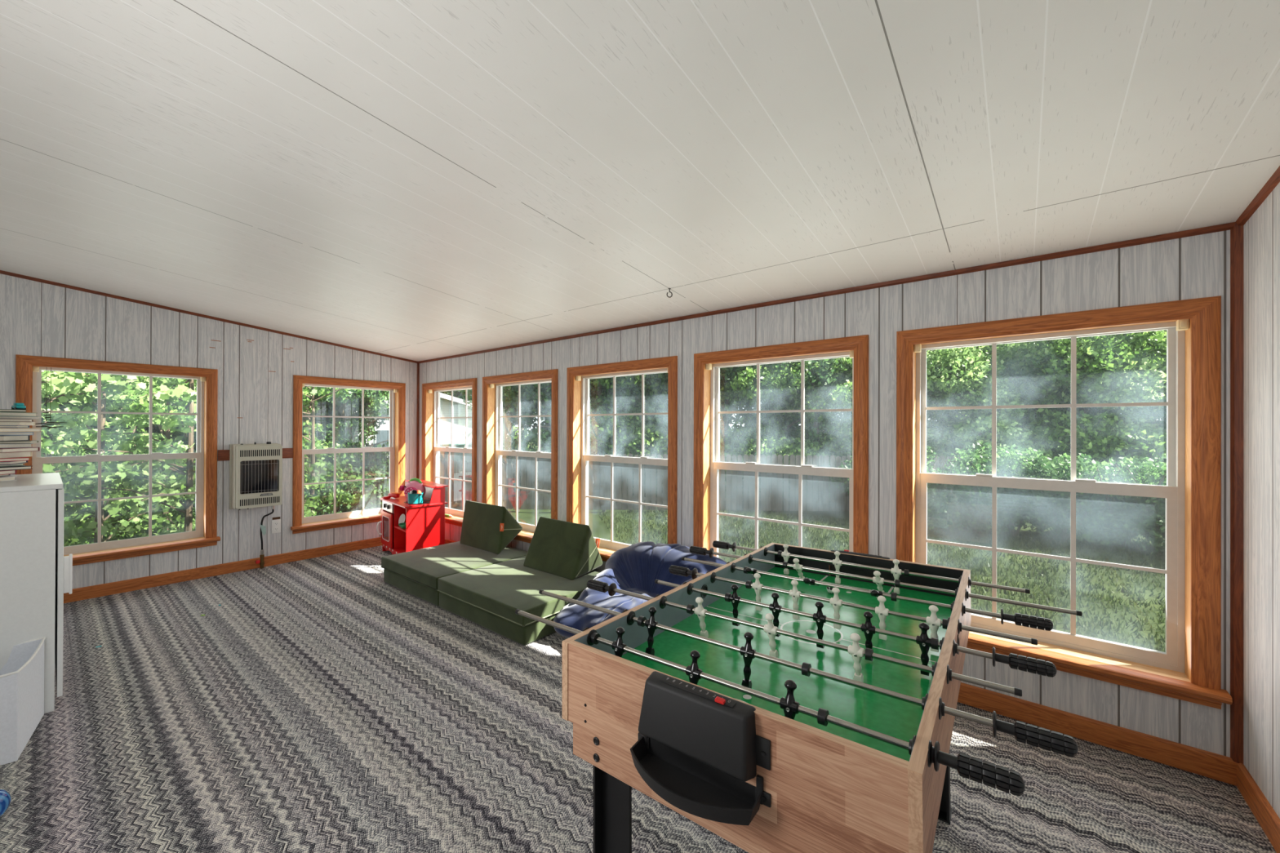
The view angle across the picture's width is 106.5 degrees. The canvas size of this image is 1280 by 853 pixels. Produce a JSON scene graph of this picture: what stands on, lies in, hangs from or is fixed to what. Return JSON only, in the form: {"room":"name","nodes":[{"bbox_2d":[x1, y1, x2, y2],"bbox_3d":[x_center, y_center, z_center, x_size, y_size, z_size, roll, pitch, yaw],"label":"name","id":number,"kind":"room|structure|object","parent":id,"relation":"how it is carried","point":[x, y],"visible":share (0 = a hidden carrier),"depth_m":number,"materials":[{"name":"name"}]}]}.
{"room":"sunroom","nodes":[
{"label":"sunroom","id":0,"kind":"room"},
{"bbox_2d":[0,273,417,589],"bbox_3d":[-3.797,0.096,4.505,0.162,2.504,3.380,0,0,39],"label":"wall","id":1,"kind":"structure","parent":0,"point":[256,368],"depth_m":4.36,"materials":[{"name":"white wood"}]},
{"bbox_2d":[14,354,220,565],"bbox_3d":[-4.218,0.275,3.924,0.228,1.589,1.143,0,0,39],"label":"window","id":2,"kind":"structure","parent":1,"relation":"in","point":[28,369],"depth_m":3.99,"materials":[{"name":"brown wood"}]},
{"bbox_2d":[41,373,196,455],"bbox_3d":[-4.285,-0.095,3.979,0.011,0.666,0.878,0,0,39],"label":"grille","id":3,"kind":"object","parent":2,"relation":"attached to","point":[99,413],"depth_m":3.94,"materials":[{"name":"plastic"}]},
{"bbox_2d":[63,459,195,542],"bbox_3d":[-4.264,0.610,3.959,0.011,0.653,0.862,0,0,39],"label":"grille","id":4,"kind":"object","parent":2,"relation":"attached to","point":[100,500],"depth_m":3.98,"materials":[{"name":"plastic"}]},
{"bbox_2d":[0,270,417,363],"bbox_3d":[-3.725,-0.956,4.452,0.018,0.379,3.380,0,0,39],"label":"trim","id":5,"kind":"structure","parent":1,"relation":"attached to","point":[2,272],"depth_m":4.14,"materials":[{"name":"wood"}]},
{"bbox_2d":[63,537,382,603],"bbox_3d":[-3.733,1.301,4.447,0.015,0.095,3.380,0,0,39],"label":"baseboard","id":6,"kind":"structure","parent":1,"relation":"attached to","point":[123,586],"depth_m":4.26,"materials":[{"name":"brown wood"}]},
{"bbox_2d":[217,448,293,461],"bbox_3d":[-3.649,0.264,4.554,0.012,0.099,0.575,0,0,39],"label":"trim","id":7,"kind":"structure","parent":1,"relation":"attached to","point":[223,455],"depth_m":4.38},
{"bbox_2d":[229,441,282,510],"bbox_3d":[-3.591,0.454,4.475,0.201,0.616,0.362,0,0,39],"label":"heater","id":8,"kind":"object","parent":1,"relation":"attached to","point":[255,469],"visible":1,"depth_m":4.40,"materials":[{"name":"beige metal"}]},
{"bbox_2d":[255,506,274,568],"bbox_3d":[-3.570,1.049,4.548,0.143,0.595,0.045,0,0,-33],"label":"gas pipe","id":9,"kind":"object","parent":8,"relation":"attached to","point":[263,530],"visible":0.97,"depth_m":4.53,"materials":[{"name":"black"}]},
{"bbox_2d":[290,374,405,533],"bbox_3d":[-3.165,0.282,5.243,0.228,1.589,1.142,0,0,39],"label":"window","id":10,"kind":"structure","parent":1,"relation":"in","point":[397,430],"depth_m":5.19,"materials":[{"name":"brown wood"}]},
{"bbox_2d":[302,387,390,448],"bbox_3d":[-3.232,-0.088,5.298,0.011,0.666,0.877,0,0,39],"label":"grille","id":11,"kind":"object","parent":10,"relation":"attached to","point":[362,416],"depth_m":5.40,"materials":[{"name":"plastic"}]},
{"bbox_2d":[304,452,390,513],"bbox_3d":[-3.212,0.617,5.278,0.011,0.653,0.861,0,0,39],"label":"grille","id":12,"kind":"object","parent":10,"relation":"attached to","point":[363,479],"depth_m":5.29,"materials":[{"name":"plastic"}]},
{"bbox_2d":[0,545,1276,852],"bbox_3d":[-1.276,1.412,2.447,6.952,0.120,3.720,0,0,39],"label":"floor","id":13,"kind":"structure","parent":0,"point":[325,705],"depth_m":1.98,"materials":[{"name":"carpet"}]},
{"bbox_2d":[0,789,11,817],"bbox_3d":[-2.217,1.294,1.618,0.104,0.104,0.104,0,0,39],"label":"ball","id":14,"kind":"object","parent":13,"relation":"on","point":[5,797],"visible":1,"depth_m":1.63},
{"bbox_2d":[0,636,45,765],"bbox_3d":[-2.792,1.163,1.942,0.417,0.362,0.432,0,0,-42],"label":"fabric bin","id":15,"kind":"object","parent":13,"relation":"on","point":[22,677],"visible":1,"depth_m":2.01,"materials":[{"name":"fabric"}]},
{"bbox_2d":[0,472,72,714],"bbox_3d":[-3.246,0.808,2.352,0.868,1.074,0.557,0,0,39],"label":"base cabinet","id":16,"kind":"object","parent":13,"relation":"on","point":[35,573],"visible":0.94,"depth_m":2.22,"materials":[{"name":"wood"}]},
{"bbox_2d":[0,475,17,481],"bbox_3d":[-3.242,0.261,2.286,0.180,0.020,0.258,0,0,2],"label":"book","id":17,"kind":"object","parent":16,"relation":"on","point":[4,478],"visible":0.86,"depth_m":2.38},
{"bbox_3d":[-3.298,0.244,2.304,0.257,0.012,0.184,0,0,-22],"label":"book","id":18,"kind":"object","parent":17,"relation":"on","visible":0},
{"bbox_2d":[0,470,17,475],"bbox_3d":[-3.242,0.228,2.308,0.225,0.020,0.169,0,0,-10],"label":"book","id":19,"kind":"object","parent":18,"relation":"on","point":[5,472],"visible":1,"depth_m":2.37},
{"bbox_2d":[0,465,32,471],"bbox_3d":[-3.218,0.209,2.360,0.166,0.016,0.221,0,0,16],"label":"book","id":20,"kind":"object","parent":19,"relation":"on","point":[21,467],"visible":0.75,"depth_m":2.40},
{"bbox_2d":[0,462,25,466],"bbox_3d":[-3.266,0.194,2.351,0.156,0.012,0.247,0,0,7],"label":"book","id":21,"kind":"object","parent":20,"relation":"on","point":[16,464],"visible":0.64,"depth_m":2.43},
{"bbox_2d":[0,460,27,465],"bbox_3d":[-3.255,0.180,2.343,0.268,0.016,0.181,0,0,-35],"label":"book","id":22,"kind":"object","parent":21,"relation":"on","point":[6,463],"visible":0.7,"depth_m":2.36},
{"bbox_2d":[0,457,30,462],"bbox_3d":[-3.194,0.163,2.320,0.172,0.016,0.251,0,0,22],"label":"book","id":23,"kind":"object","parent":22,"relation":"on","point":[15,459],"visible":0.8,"depth_m":2.36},
{"bbox_2d":[0,451,31,458],"bbox_3d":[-3.239,0.141,2.365,0.232,0.028,0.162,0,0,-14],"label":"book","id":24,"kind":"object","parent":23,"relation":"on","point":[26,454],"visible":0.81,"depth_m":2.40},
{"bbox_2d":[0,447,39,453],"bbox_3d":[-3.196,0.116,2.347,0.245,0.020,0.183,0,0,-14],"label":"book","id":25,"kind":"object","parent":24,"relation":"on","point":[18,449],"visible":0.93,"depth_m":2.37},
{"bbox_2d":[0,443,33,448],"bbox_3d":[-3.216,0.096,2.351,0.183,0.020,0.239,0,0,21],"label":"book","id":26,"kind":"object","parent":25,"relation":"on","point":[20,445],"visible":0.75,"depth_m":2.38,"materials":[{"name":"white paper"}]},
{"bbox_2d":[0,440,38,444],"bbox_3d":[-3.215,0.079,2.369,0.266,0.012,0.160,0,0,-43],"label":"book","id":27,"kind":"object","parent":26,"relation":"on","point":[8,442],"visible":1,"depth_m":2.38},
{"bbox_2d":[0,435,30,441],"bbox_3d":[-3.254,0.058,2.360,0.245,0.028,0.165,0,0,-24],"label":"book","id":28,"kind":"object","parent":27,"relation":"on","point":[2,437],"visible":1,"depth_m":2.40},
{"bbox_2d":[376,479,448,554],"bbox_3d":[-2.416,0.980,5.034,0.464,0.749,0.795,0,0,-44],"label":"toy kitchen","id":29,"kind":"object","parent":13,"relation":"on","point":[424,522],"visible":0.81,"depth_m":4.86,"materials":[{"name":"red wood"}]},
{"bbox_2d":[400,478,425,501],"bbox_3d":[-2.376,0.659,5.016,0.276,0.238,0.146,0,0,19],"label":"pig","id":30,"kind":"object","parent":29,"relation":"on","point":[416,484],"visible":0.73,"depth_m":4.97},
{"bbox_2d":[380,495,447,508],"bbox_3d":[-2.401,0.786,5.050,0.413,0.016,0.793,0,0,-44],"label":"countertop","id":31,"kind":"structure","parent":29,"relation":"on","point":[399,501],"depth_m":4.86,"materials":[{"name":"wood"}]},
{"bbox_2d":[407,492,423,504],"bbox_3d":[-2.247,0.721,4.815,0.184,0.106,0.152,0,0,5],"label":"pot","id":32,"kind":"object","parent":29,"relation":"on","point":[413,499],"visible":0.96,"depth_m":4.76,"materials":[{"name":"plastic"}]},
{"bbox_2d":[383,568,557,645],"bbox_3d":[-1.188,1.292,3.890,1.944,0.125,0.910,0,0,39],"label":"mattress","id":33,"kind":"object","parent":13,"relation":"on","point":[531,633],"visible":0.27,"depth_m":3.26,"materials":[{"name":"fabric"}]},
{"bbox_2d":[381,541,602,626],"bbox_3d":[-1.191,1.175,3.883,1.971,0.106,0.926,0,0,39],"label":"cushion","id":34,"kind":"object","parent":33,"relation":"on","point":[500,584],"visible":0.7,"depth_m":3.55,"materials":[{"name":"fabric"}]},
{"bbox_2d":[459,500,522,554],"bbox_3d":[-1.394,0.917,4.469,0.660,0.413,0.266,0,0,39],"label":"cushion","id":35,"kind":"object","parent":34,"relation":"on","point":[487,527],"visible":1,"depth_m":4.33,"materials":[{"name":"green fabric"}]},
{"bbox_2d":[523,516,603,580],"bbox_3d":[-0.608,0.940,3.794,0.620,0.379,0.335,0,0,39],"label":"cushion","id":36,"kind":"object","parent":34,"relation":"on","point":[568,550],"visible":1,"depth_m":3.68,"materials":[{"name":"green fabric"}]},
{"bbox_2d":[553,541,726,638],"bbox_3d":[0.084,1.065,2.996,1.198,0.580,0.782,0,0,39],"label":"bean bag","id":37,"kind":"object","parent":13,"relation":"on","point":[635,568],"visible":0.32,"depth_m":3.04,"materials":[{"name":"fabric"}]},
{"bbox_2d":[515,540,1082,852],"bbox_3d":[0.454,0.921,1.408,1.334,0.886,1.418,-1,-1,37],"label":"foosball table","id":38,"kind":"object","parent":13,"relation":"on","point":[771,710],"visible":1,"depth_m":1.02,"materials":[{"name":"brown wood"}]},
{"bbox_2d":[630,736,764,826],"bbox_3d":[0.083,0.642,0.859,0.256,0.036,0.088,-1,-1,37],"label":"tray","id":39,"kind":"object","parent":38,"relation":"on","point":[697,788],"depth_m":0.86,"materials":[{"name":"black plastic"}]},
{"bbox_2d":[0,0,1279,361],"bbox_3d":[-1.068,-1.009,2.504,7.102,0.548,4.050,0,0,39],"label":"ceiling","id":40,"kind":"structure","parent":0,"point":[418,180],"depth_m":1.62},
{"bbox_2d":[418,230,1230,757],"bbox_3d":[-0.150,0.300,3.857,6.672,2.118,0.160,0,0,39],"label":"wall","id":41,"kind":"structure","parent":0,"point":[1197,266],"depth_m":2.43,"materials":[{"name":"wood"}]},
{"bbox_2d":[416,363,419,479],"bbox_3d":[-2.680,0.241,5.761,0.020,2.047,0.020,0,0,39],"label":"trim","id":42,"kind":"structure","parent":41,"relation":"attached to","point":[418,364],"depth_m":5.76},
{"bbox_2d":[421,377,476,526],"bbox_3d":[-2.122,0.286,5.387,1.163,1.589,0.228,0,0,39],"label":"window","id":43,"kind":"structure","parent":41,"relation":"in","point":[431,449],"depth_m":5.55,"materials":[{"name":"brown wood"}]},
{"bbox_2d":[435,452,471,511],"bbox_3d":[-2.087,0.621,5.431,0.882,0.653,0.011,0,0,39],"label":"grille","id":44,"kind":"object","parent":43,"relation":"attached to","point":[449,508],"depth_m":5.52,"materials":[{"name":"plastic"}]},
{"bbox_2d":[438,389,471,447],"bbox_3d":[-2.067,-0.084,5.456,0.898,0.666,0.011,0,0,39],"label":"grille","id":45,"kind":"object","parent":43,"relation":"attached to","point":[466,390],"depth_m":5.54,"materials":[{"name":"plastic"}]},
{"bbox_2d":[481,368,558,543],"bbox_3d":[-1.142,0.287,4.605,1.172,1.589,0.228,0,0,39],"label":"window","id":46,"kind":"structure","parent":41,"relation":"in","point":[492,452],"depth_m":4.78,"materials":[{"name":"brown wood"}]},
{"bbox_2d":[498,456,551,526],"bbox_3d":[-1.107,0.622,4.649,0.890,0.653,0.011,0,0,39],"label":"grille","id":47,"kind":"object","parent":46,"relation":"attached to","point":[535,489],"depth_m":4.64,"materials":[{"name":"plastic"}]},
{"bbox_2d":[500,382,551,451],"bbox_3d":[-1.087,-0.083,4.674,0.906,0.666,0.011,0,0,39],"label":"grille","id":48,"kind":"object","parent":46,"relation":"attached to","point":[539,415],"depth_m":4.76,"materials":[{"name":"plastic"}]},
{"bbox_2d":[566,355,677,561],"bbox_3d":[-0.151,0.288,3.814,1.174,1.589,0.228,0,0,39],"label":"window","id":49,"kind":"structure","parent":41,"relation":"in","point":[578,456],"depth_m":3.94,"materials":[{"name":"brown wood"}]},
{"bbox_2d":[586,462,667,542],"bbox_3d":[-0.116,0.623,3.858,0.893,0.653,0.011,0,0,39],"label":"grille","id":50,"kind":"object","parent":49,"relation":"attached to","point":[639,503],"depth_m":3.86,"materials":[{"name":"plastic"}]},
{"bbox_2d":[587,373,667,456],"bbox_3d":[-0.095,-0.082,3.882,0.909,0.666,0.011,0,0,39],"label":"grille","id":51,"kind":"object","parent":49,"relation":"attached to","point":[642,413],"depth_m":3.97,"materials":[{"name":"plastic"}]},
{"bbox_2d":[693,334,868,557],"bbox_3d":[0.848,0.289,3.017,1.155,1.589,0.228,0,0,39],"label":"window","id":52,"kind":"structure","parent":41,"relation":"in","point":[707,366],"depth_m":3.02,"materials":[{"name":"brown wood"}]},
{"bbox_2d":[716,471,848,549],"bbox_3d":[0.883,0.625,3.061,0.874,0.653,0.011,0,0,39],"label":"grille","id":53,"kind":"object","parent":52,"relation":"attached to","point":[800,473],"depth_m":2.99,"materials":[{"name":"plastic"}]},
{"bbox_2d":[718,360,852,465],"bbox_3d":[0.903,-0.081,3.085,0.890,0.666,0.011,0,0,39],"label":"grille","id":54,"kind":"object","parent":52,"relation":"attached to","point":[802,411],"depth_m":3.17,"materials":[{"name":"plastic"}]},
{"bbox_2d":[417,222,1235,363],"bbox_3d":[-0.202,-0.769,3.789,6.352,0.022,0.018,0,0,39],"label":"trim","id":55,"kind":"structure","parent":41,"relation":"attached to","point":[1228,226],"depth_m":2.45,"materials":[{"name":"wood"}]},
{"bbox_2d":[444,538,1236,786],"bbox_3d":[-0.208,1.311,3.786,6.352,0.095,0.015,0,0,39],"label":"baseboard","id":56,"kind":"structure","parent":41,"relation":"attached to","point":[1211,765],"depth_m":2.03,"materials":[{"name":"brown wood"}]},
{"bbox_2d":[896,295,1232,709],"bbox_3d":[1.833,0.291,2.230,1.150,1.589,0.228,0,0,39],"label":"window","id":57,"kind":"structure","parent":41,"relation":"in","point":[1188,669],"depth_m":2.01,"materials":[{"name":"brown wood"}]},
{"bbox_2d":[926,487,1166,635],"bbox_3d":[1.868,0.626,2.274,0.869,0.653,0.011,0,0,39],"label":"grille","id":58,"kind":"object","parent":57,"relation":"attached to","point":[1073,559],"depth_m":2.19,"materials":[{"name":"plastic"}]},
{"bbox_2d":[925,337,1168,480],"bbox_3d":[1.888,-0.079,2.299,0.885,0.666,0.011,0,0,39],"label":"grille","id":59,"kind":"object","parent":57,"relation":"attached to","point":[1073,340],"depth_m":2.25,"materials":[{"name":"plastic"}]},
{"bbox_2d":[1230,222,1243,764],"bbox_3d":[2.264,0.248,1.812,0.027,2.047,0.024,0,0,39],"label":"trim","id":60,"kind":"structure","parent":41,"relation":"attached to","point":[1237,232],"depth_m":1.81,"materials":[{"name":"wood"}]},
{"bbox_2d":[1243,182,1279,818],"bbox_3d":[1.291,0.103,0.442,0.160,2.504,3.380,0,0,39],"label":"wall","id":61,"kind":"structure","parent":0,"point":[1261,232],"depth_m":1.66,"materials":[{"name":"wood"}]},
{"bbox_2d":[1235,165,1279,226],"bbox_3d":[1.225,-0.950,0.500,0.018,0.379,3.380,0,0,39],"label":"trim","id":62,"kind":"structure","parent":61,"relation":"attached to","point":[1274,180],"depth_m":1.64,"materials":[{"name":"wood"}]},
{"bbox_2d":[1236,763,1279,852],"bbox_3d":[1.219,1.308,0.494,0.015,0.095,3.380,0,0,39],"label":"baseboard","id":63,"kind":"structure","parent":61,"relation":"attached to","point":[1268,820],"depth_m":1.64,"materials":[{"name":"brown wood"}]},
{"label":"outside","id":64,"kind":"structure","parent":0,"visible":0},
{"bbox_2d":[84,434,1165,652],"bbox_3d":[8.150,1.534,23.353,85.000,1.926,69.000,0,0,39],"label":"lawn","id":65,"kind":"structure","parent":64,"point":[598,528],"depth_m":8.13,"materials":[{"name":"green plant"}]},
{"bbox_2d":[63,516,93,546],"bbox_3d":[-7.346,1.568,5.121,1.770,1.660,1.941,0,0,39],"label":"shrub","id":66,"kind":"object","parent":65,"relation":"on","point":[73,540],"visible":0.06,"depth_m":5.47,"materials":[{"name":"green plant"}]},
{"bbox_2d":[40,392,142,493],"bbox_3d":[-9.761,-0.161,7.695,3.542,5.298,3.237,0,0,39],"label":"tree","id":67,"kind":"object","parent":65,"relation":"on","point":[74,474],"visible":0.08,"depth_m":7.92,"materials":[{"name":"green plant"}]},
{"bbox_2d":[40,370,157,546],"bbox_3d":[-6.154,0.499,4.855,2.007,3.989,1.979,0,0,-2],"label":"tree","id":68,"kind":"object","parent":65,"relation":"on","point":[63,383],"visible":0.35,"depth_m":5.03,"materials":[{"name":"green plant"}]},
{"bbox_2d":[61,475,175,546],"bbox_3d":[-8.337,1.506,6.827,1.977,1.788,2.481,0,0,39],"label":"shrub","id":69,"kind":"object","parent":65,"relation":"on","point":[144,533],"visible":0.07,"depth_m":6.92,"materials":[{"name":"green plant"}]},
{"bbox_2d":[40,377,196,532],"bbox_3d":[-5.750,0.378,6.009,2.431,4.239,2.346,0,0,39],"label":"tree","id":70,"kind":"object","parent":65,"relation":"on","point":[166,394],"visible":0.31,"depth_m":5.76,"materials":[{"name":"green plant"}]},
{"bbox_2d":[40,373,196,542],"bbox_3d":[-6.898,0.095,6.062,2.712,4.798,2.323,0,0,22],"label":"tree","id":71,"kind":"object","parent":65,"relation":"on","point":[160,446],"visible":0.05,"depth_m":6.19,"materials":[{"name":"green plant"}]},
{"bbox_2d":[40,381,196,530],"bbox_3d":[-11.411,-0.362,10.663,5.166,5.954,4.740,0,0,-7],"label":"leafy tree","id":72,"kind":"object","parent":65,"relation":"on","point":[113,404],"visible":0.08,"depth_m":9.63,"materials":[{"name":"green plant"}]},
{"bbox_2d":[40,397,196,528],"bbox_3d":[-13.798,-0.876,10.350,6.639,7.030,6.171,0,0,32],"label":"leafy tree","id":73,"kind":"object","parent":65,"relation":"on","point":[175,436],"visible":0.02,"depth_m":11.08,"materials":[{"name":"green plant"}]},
{"bbox_2d":[61,376,196,546],"bbox_3d":[-7.638,0.194,7.676,2.918,4.602,2.994,0,0,-1],"label":"tree","id":74,"kind":"object","parent":65,"relation":"on","point":[181,478],"visible":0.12,"depth_m":7.23,"materials":[{"name":"green plant"}]},
{"bbox_2d":[137,462,195,536],"bbox_3d":[-8.062,1.543,9.325,2.548,1.943,2.419,0,0,39],"label":"shrub","id":75,"kind":"object","parent":65,"relation":"on","point":[178,513],"visible":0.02,"depth_m":8.37,"materials":[{"name":"green plant"}]},
{"bbox_2d":[152,506,315,535],"bbox_3d":[-5.814,1.762,6.729,1.633,1.292,1.910,0,0,39],"label":"shrub","id":76,"kind":"object","parent":65,"relation":"on","point":[173,528],"visible":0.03,"depth_m":6.38,"materials":[{"name":"green plant"}]},
{"bbox_2d":[108,386,366,517],"bbox_3d":[-10.487,-0.378,12.939,5.643,5.976,5.246,0,0,-12],"label":"leafy tree","id":77,"kind":"object","parent":65,"relation":"on","point":[305,443],"visible":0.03,"depth_m":12.56,"materials":[{"name":"green plant"}]},
{"bbox_2d":[303,467,357,515],"bbox_3d":[-8.444,1.743,11.651,2.559,1.652,2.696,0,0,39],"label":"shrub","id":78,"kind":"object","parent":65,"relation":"on","point":[326,489],"visible":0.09,"depth_m":11.81,"materials":[{"name":"green plant"}]},
{"bbox_2d":[302,386,384,516],"bbox_3d":[-6.138,0.402,8.724,2.564,4.202,2.128,0,0,16],"label":"tree","id":79,"kind":"object","parent":65,"relation":"on","point":[312,500],"visible":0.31,"depth_m":8.72,"materials":[{"name":"green plant"}]},
{"bbox_2d":[302,391,389,472],"bbox_3d":[-10.896,-0.213,15.366,5.311,5.624,4.937,0,0,-15],"label":"leafy tree","id":80,"kind":"object","parent":65,"relation":"on","point":[326,413],"visible":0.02,"depth_m":13.81,"materials":[{"name":"green plant"}]},
{"bbox_2d":[303,387,389,514],"bbox_3d":[-8.207,-0.558,13.589,4.739,6.286,4.450,0,0,-5],"label":"leafy tree","id":81,"kind":"object","parent":65,"relation":"on","point":[346,433],"visible":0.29,"depth_m":13.26,"materials":[{"name":"green plant"}]},
{"bbox_2d":[354,392,513,463],"bbox_3d":[-12.076,0.393,27.753,8.960,4.470,7.690,0,0,-23],"label":"house","id":82,"kind":"structure","parent":65,"relation":"on","point":[459,409],"depth_m":24.93,"materials":[{"name":"white"}]},
{"bbox_2d":[371,456,512,509],"bbox_3d":[-9.400,1.800,16.435,13.434,1.620,0.153,0,0,28],"label":"fence","id":83,"kind":"object","parent":65,"relation":"on","point":[456,467],"visible":0.04,"depth_m":14.10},
{"bbox_2d":[444,444,465,461],"bbox_3d":[-8.995,1.617,23.196,0.800,1.520,0.900,0,0,0],"label":"trash bin","id":84,"kind":"object","parent":65,"relation":"on","point":[456,456],"visible":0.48,"depth_m":22.88,"materials":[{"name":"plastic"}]},
{"bbox_2d":[462,388,542,471],"bbox_3d":[-5.485,-0.816,19.754,3.729,6.878,3.732,0,0,-28],"label":"leafy tree","id":85,"kind":"object","parent":65,"relation":"on","point":[505,425],"visible":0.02,"depth_m":19.39,"materials":[{"name":"green plant"}]},
{"bbox_2d":[462,378,636,493],"bbox_3d":[-3.170,-1.117,16.895,5.339,7.544,5.687,0,0,40],"label":"leafy tree","id":86,"kind":"object","parent":65,"relation":"on","point":[513,389],"visible":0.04,"depth_m":15.66,"materials":[{"name":"green plant"}]},
{"bbox_2d":[502,373,667,501],"bbox_3d":[-1.409,-1.502,16.129,6.318,8.382,5.933,0,0,-41],"label":"leafy tree","id":87,"kind":"object","parent":65,"relation":"on","point":[546,397],"visible":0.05,"depth_m":15.74,"materials":[{"name":"green plant"}]},
{"bbox_2d":[588,372,724,492],"bbox_3d":[0.051,-0.814,17.528,6.171,7.030,6.639,0,0,-30],"label":"leafy tree","id":88,"kind":"object","parent":65,"relation":"on","point":[626,442],"visible":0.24,"depth_m":14.87,"materials":[{"name":"green plant"}]},
{"bbox_2d":[589,364,755,497],"bbox_3d":[1.339,-1.492,16.328,6.318,8.382,5.933,0,0,-43],"label":"leafy tree","id":89,"kind":"object","parent":65,"relation":"on","point":[656,420],"visible":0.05,"depth_m":15.68,"materials":[{"name":"green plant"}]},
{"bbox_2d":[626,365,829,493],"bbox_3d":[3.067,-0.647,16.359,5.863,6.679,6.307,0,0,41],"label":"leafy tree","id":90,"kind":"object","parent":65,"relation":"on","point":[725,433],"visible":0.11,"depth_m":15.47,"materials":[{"name":"green plant"}]},
{"bbox_2d":[515,453,968,512],"bbox_3d":[2.757,1.700,13.136,12.402,1.880,0.152,0,0,1],"label":"fence","id":91,"kind":"object","parent":65,"relation":"on","point":[771,499],"visible":0.44,"depth_m":13.07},
{"bbox_2d":[720,356,852,502],"bbox_3d":[5.826,-0.320,15.472,5.246,5.976,5.643,0,0,42],"label":"leafy tree","id":92,"kind":"object","parent":65,"relation":"on","point":[777,447],"visible":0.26,"depth_m":14.78,"materials":[{"name":"green plant"}]},
{"bbox_2d":[722,357,852,492],"bbox_3d":[4.864,-1.674,16.975,6.229,8.801,6.634,0,0,-16],"label":"leafy tree","id":93,"kind":"object","parent":65,"relation":"on","point":[789,430],"visible":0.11,"depth_m":15.15,"materials":[{"name":"green plant"}]},
{"bbox_2d":[768,358,937,456],"bbox_3d":[7.491,-0.586,16.985,5.267,6.615,5.740,0,0,25],"label":"leafy tree","id":94,"kind":"object","parent":65,"relation":"on","point":[822,388],"visible":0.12,"depth_m":15.67,"materials":[{"name":"green plant"}]},
{"bbox_2d":[830,455,933,495],"bbox_3d":[6.361,1.542,12.175,2.447,1.836,2.129,0,0,-12],"label":"shrub","id":95,"kind":"object","parent":65,"relation":"on","point":[846,480],"visible":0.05,"depth_m":12.53,"materials":[{"name":"green plant"}]},
{"bbox_2d":[811,346,1024,466],"bbox_3d":[8.615,-0.436,15.624,5.004,6.284,5.453,0,0,-31],"label":"leafy tree","id":96,"kind":"object","parent":65,"relation":"on","point":[936,439],"visible":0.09,"depth_m":14.28,"materials":[{"name":"green plant"}]},
{"bbox_2d":[926,445,977,533],"bbox_3d":[6.891,1.424,11.644,2.756,2.072,2.548,0,0,-42],"label":"shrub","id":97,"kind":"object","parent":65,"relation":"on","point":[949,509],"visible":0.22,"depth_m":10.56,"materials":[{"name":"green plant"}]},
{"bbox_2d":[927,440,1028,531],"bbox_3d":[7.686,1.398,11.081,2.864,2.128,2.179,0,0,8],"label":"shrub","id":98,"kind":"object","parent":65,"relation":"on","point":[964,465],"visible":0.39,"depth_m":10.62,"materials":[{"name":"green plant"}]},
{"bbox_2d":[926,344,1033,462],"bbox_3d":[11.083,-0.780,16.929,6.171,7.030,6.639,0,0,4],"label":"leafy tree","id":99,"kind":"object","parent":65,"relation":"on","point":[988,349],"visible":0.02,"depth_m":14.67,"materials":[{"name":"green plant"}]},
{"bbox_2d":[926,335,1109,498],"bbox_3d":[10.253,-0.433,14.626,5.453,6.284,5.004,0,0,6],"label":"leafy tree","id":100,"kind":"object","parent":65,"relation":"on","point":[951,382],"visible":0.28,"depth_m":13.37,"materials":[{"name":"green plant"}]},
{"bbox_2d":[946,444,1090,536],"bbox_3d":[8.143,1.463,10.522,2.559,2.146,2.376,0,0,18],"label":"shrub","id":101,"kind":"object","parent":65,"relation":"on","point":[1034,500],"visible":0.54,"depth_m":10.24,"materials":[{"name":"green plant"}]},
{"bbox_2d":[935,337,1166,455],"bbox_3d":[12.759,-0.724,15.352,6.027,6.946,5.530,0,0,44],"label":"leafy tree","id":102,"kind":"object","parent":65,"relation":"on","point":[1089,391],"visible":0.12,"depth_m":13.07,"materials":[{"name":"green plant"}]},
{"bbox_2d":[1001,452,1165,550],"bbox_3d":[9.059,1.529,9.784,2.179,2.055,2.374,0,0,-15],"label":"shrub","id":103,"kind":"object","parent":65,"relation":"on","point":[1063,524],"visible":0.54,"depth_m":9.44,"materials":[{"name":"green plant"}]},
{"bbox_2d":[1004,330,1166,476],"bbox_3d":[13.809,-0.777,14.746,6.171,7.030,6.639,0,0,-2],"label":"leafy tree","id":104,"kind":"object","parent":65,"relation":"on","point":[1109,446],"visible":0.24,"depth_m":12.65,"materials":[{"name":"green plant"}]},
{"bbox_2d":[1023,348,1166,464],"bbox_3d":[14.949,-0.568,14.647,5.740,6.615,5.267,0,0,35],"label":"leafy tree","id":105,"kind":"object","parent":65,"relation":"on","point":[1127,416],"visible":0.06,"depth_m":13.59,"materials":[{"name":"green plant"}]},
{"bbox_2d":[1028,453,1166,547],"bbox_3d":[9.285,1.499,9.657,2.474,1.927,2.368,0,0,8],"label":"shrub","id":106,"kind":"object","parent":65,"relation":"on","point":[1132,502],"visible":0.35,"depth_m":9.18,"materials":[{"name":"green plant"}]},
{"bbox_2d":[1106,329,1166,435],"bbox_3d":[16.320,-0.565,13.958,5.740,6.615,5.267,0,0,-41],"label":"leafy tree","id":107,"kind":"object","parent":65,"relation":"on","point":[1162,425],"visible":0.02,"depth_m":13.59,"materials":[{"name":"green plant"}]},
{"bbox_2d":[1107,453,1166,555],"bbox_3d":[10.108,1.441,8.752,2.225,2.044,2.786,0,0,39],"label":"shrub","id":108,"kind":"object","parent":65,"relation":"on","point":[1159,511],"visible":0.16,"depth_m":8.62,"materials":[{"name":"green plant"}]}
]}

